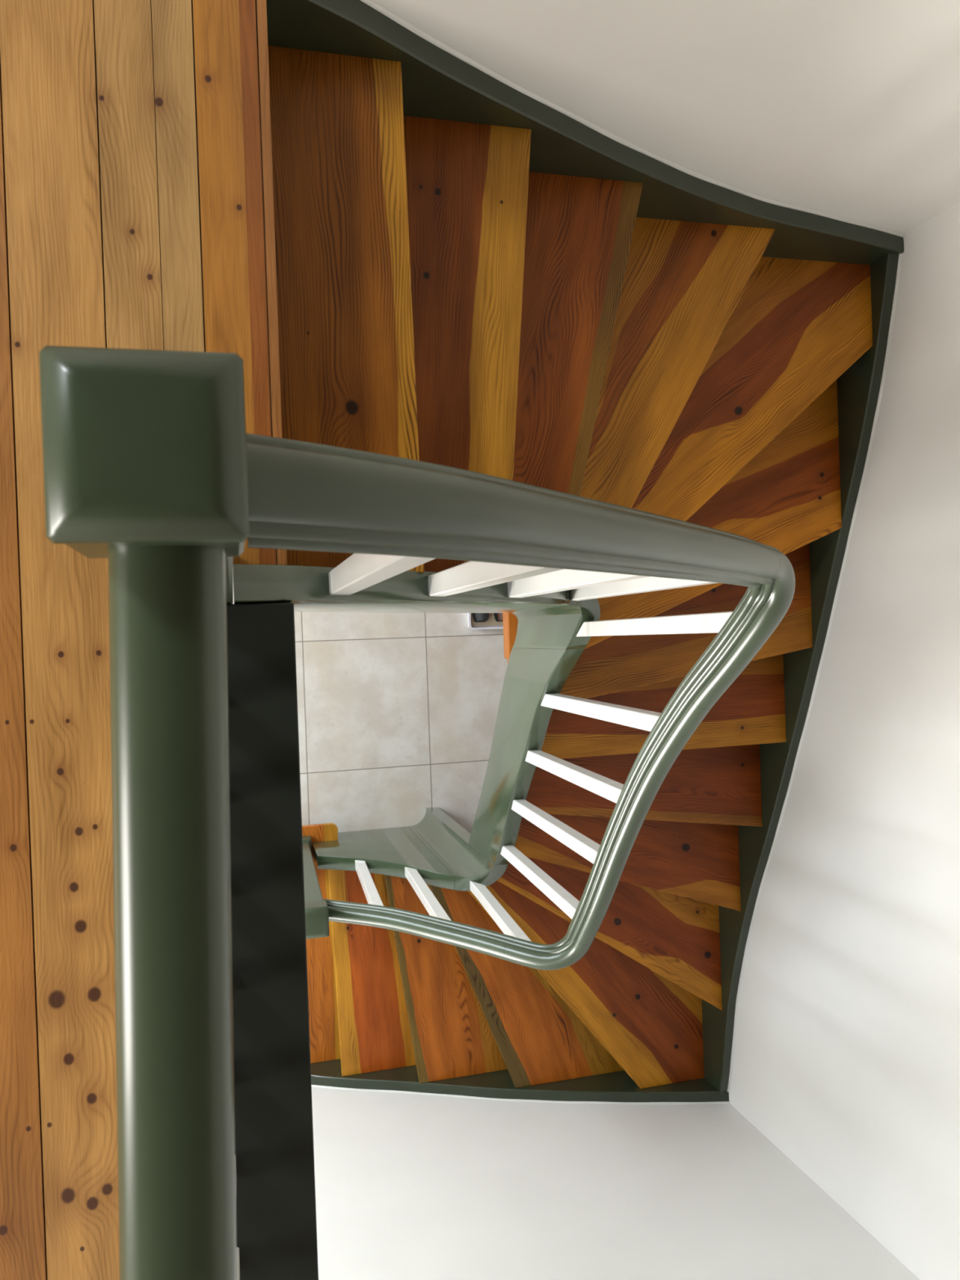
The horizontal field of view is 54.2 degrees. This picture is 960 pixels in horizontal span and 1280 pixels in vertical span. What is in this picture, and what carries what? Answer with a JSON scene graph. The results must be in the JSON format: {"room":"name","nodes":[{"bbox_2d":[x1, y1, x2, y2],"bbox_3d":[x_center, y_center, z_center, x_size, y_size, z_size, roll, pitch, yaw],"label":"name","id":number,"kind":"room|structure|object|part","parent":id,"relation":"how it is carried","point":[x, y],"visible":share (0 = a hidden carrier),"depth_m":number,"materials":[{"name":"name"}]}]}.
{"room":"stairwell","nodes":[
{"label":"stairwell","id":0,"kind":"room"},
{"bbox_2d":[0,0,286,1279],"bbox_3d":[-1.786,-0.529,1.188,2.990,0.055,5.233,-2,90,-15],"label":"floor","id":1,"kind":"structure","parent":0,"point":[131,201],"depth_m":1.46,"materials":[{"name":"brown wood"}]},
{"bbox_2d":[39,345,318,1279],"bbox_3d":[-0.280,0.937,1.164,0.212,1.352,2.193,-2,90,-15],"label":"balustrade","id":2,"kind":"object","parent":1,"relation":"on","point":[144,451],"visible":1,"depth_m":0.55,"materials":[{"name":"green paint"}]},
{"bbox_3d":[-0.176,0.985,0.580,0.068,0.062,2.098,-1,90,-15],"label":"handrail","id":3,"kind":"part","parent":2,"relation":"part of","materials":[{"name":"green paint"}]},
{"bbox_3d":[-0.370,-0.104,1.227,0.088,1.188,0.088,-2,90,-15],"label":"newel post","id":4,"kind":"part","parent":2,"relation":"part of","materials":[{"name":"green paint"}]},
{"bbox_2d":[232,567,507,833],"bbox_3d":[-1.599,-0.506,4.425,5.000,0.100,5.333,-2,90,-15],"label":"floor","id":5,"kind":"structure","parent":0,"point":[397,713],"depth_m":4.68,"materials":[{"name":"tile"}]},
{"bbox_2d":[467,613,502,629],"bbox_3d":[0.101,-0.211,4.797,0.345,0.045,0.308,-2,90,-15],"label":"tray","id":6,"kind":"object","parent":5,"relation":"on","point":[491,624],"visible":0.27,"depth_m":4.78,"materials":[{"name":"white plastic"}]},
{"bbox_2d":[472,613,488,622],"bbox_3d":[0.006,-0.216,4.744,0.091,0.082,0.252,-2,90,-15],"label":"shoe","id":7,"kind":"object","parent":6,"relation":"on","point":[477,617],"visible":0.25,"depth_m":4.72,"materials":[{"name":"grey fabric"}]},
{"bbox_2d":[493,613,502,622],"bbox_3d":[0.115,-0.221,4.772,0.091,0.082,0.252,-2,90,-15],"label":"shoe","id":8,"kind":"object","parent":6,"relation":"on","point":[498,616],"visible":0.15,"depth_m":4.75,"materials":[{"name":"brown leather"}]},
{"bbox_2d":[502,613,518,662],"bbox_3d":[0.245,-0.392,4.621,0.385,0.460,0.995,-2,90,-15],"label":"wooden bench","id":9,"kind":"object","parent":5,"relation":"on","point":[510,621],"visible":0.06,"depth_m":4.36,"materials":[{"name":"brown wood"}]},
{"bbox_2d":[232,0,905,1104],"bbox_3d":[0.185,0.419,3.228,1.972,3.120,3.172,-2,90,-15],"label":"staircase","id":10,"kind":"structure","parent":5,"relation":"on","point":[474,273],"depth_m":2.76,"materials":[{"name":"brown wood"}]},
{"bbox_2d":[245,432,795,970],"bbox_3d":[-0.147,0.434,2.561,0.966,3.879,1.165,-2,90,-15],"label":"balustrade","id":11,"kind":"object","parent":10,"relation":"on","point":[396,515],"visible":1,"depth_m":1.30,"materials":[{"name":"green paint"}]},
{"bbox_3d":[-0.715,0.973,3.852,0.128,1.090,0.112,-2,90,-15],"label":"newel post","id":12,"kind":"part","parent":11,"relation":"part of","materials":[{"name":"green paint"}]},
{"bbox_3d":[-0.221,0.968,3.162,0.546,0.719,0.074,-2,90,-15],"label":"handrail","id":13,"kind":"part","parent":11,"relation":"part of","materials":[{"name":"green paint"}]},
{"bbox_3d":[0.168,-0.112,1.067,0.853,0.825,0.074,-2,90,-15],"label":"handrail","id":14,"kind":"part","parent":11,"relation":"part of","materials":[{"name":"green paint"}]},
{"bbox_3d":[0.378,0.473,2.324,0.074,0.796,0.784,-2,90,-15],"label":"handrail","id":15,"kind":"part","parent":11,"relation":"part of","materials":[{"name":"green paint"}]},
{"bbox_2d":[311,1086,919,1279],"bbox_3d":[-0.835,2.113,1.641,4.872,5.660,0.120,-2,90,-15],"label":"wall","id":16,"kind":"structure","parent":0,"point":[408,1186],"depth_m":3.36,"materials":[{"name":"paint"}]},
{"bbox_2d":[371,0,959,234],"bbox_3d":[0.441,-1.229,1.986,1.992,5.660,0.120,-2,90,-15],"label":"wall","id":17,"kind":"structure","parent":0,"point":[850,109],"depth_m":1.96,"materials":[{"name":"paint"}]},
{"bbox_2d":[728,201,959,1279],"bbox_3d":[1.520,0.378,2.266,0.120,5.660,3.413,-2,90,-15],"label":"wall","id":18,"kind":"structure","parent":0,"point":[846,1058],"depth_m":2.95,"materials":[{"name":"paint"}]}
]}

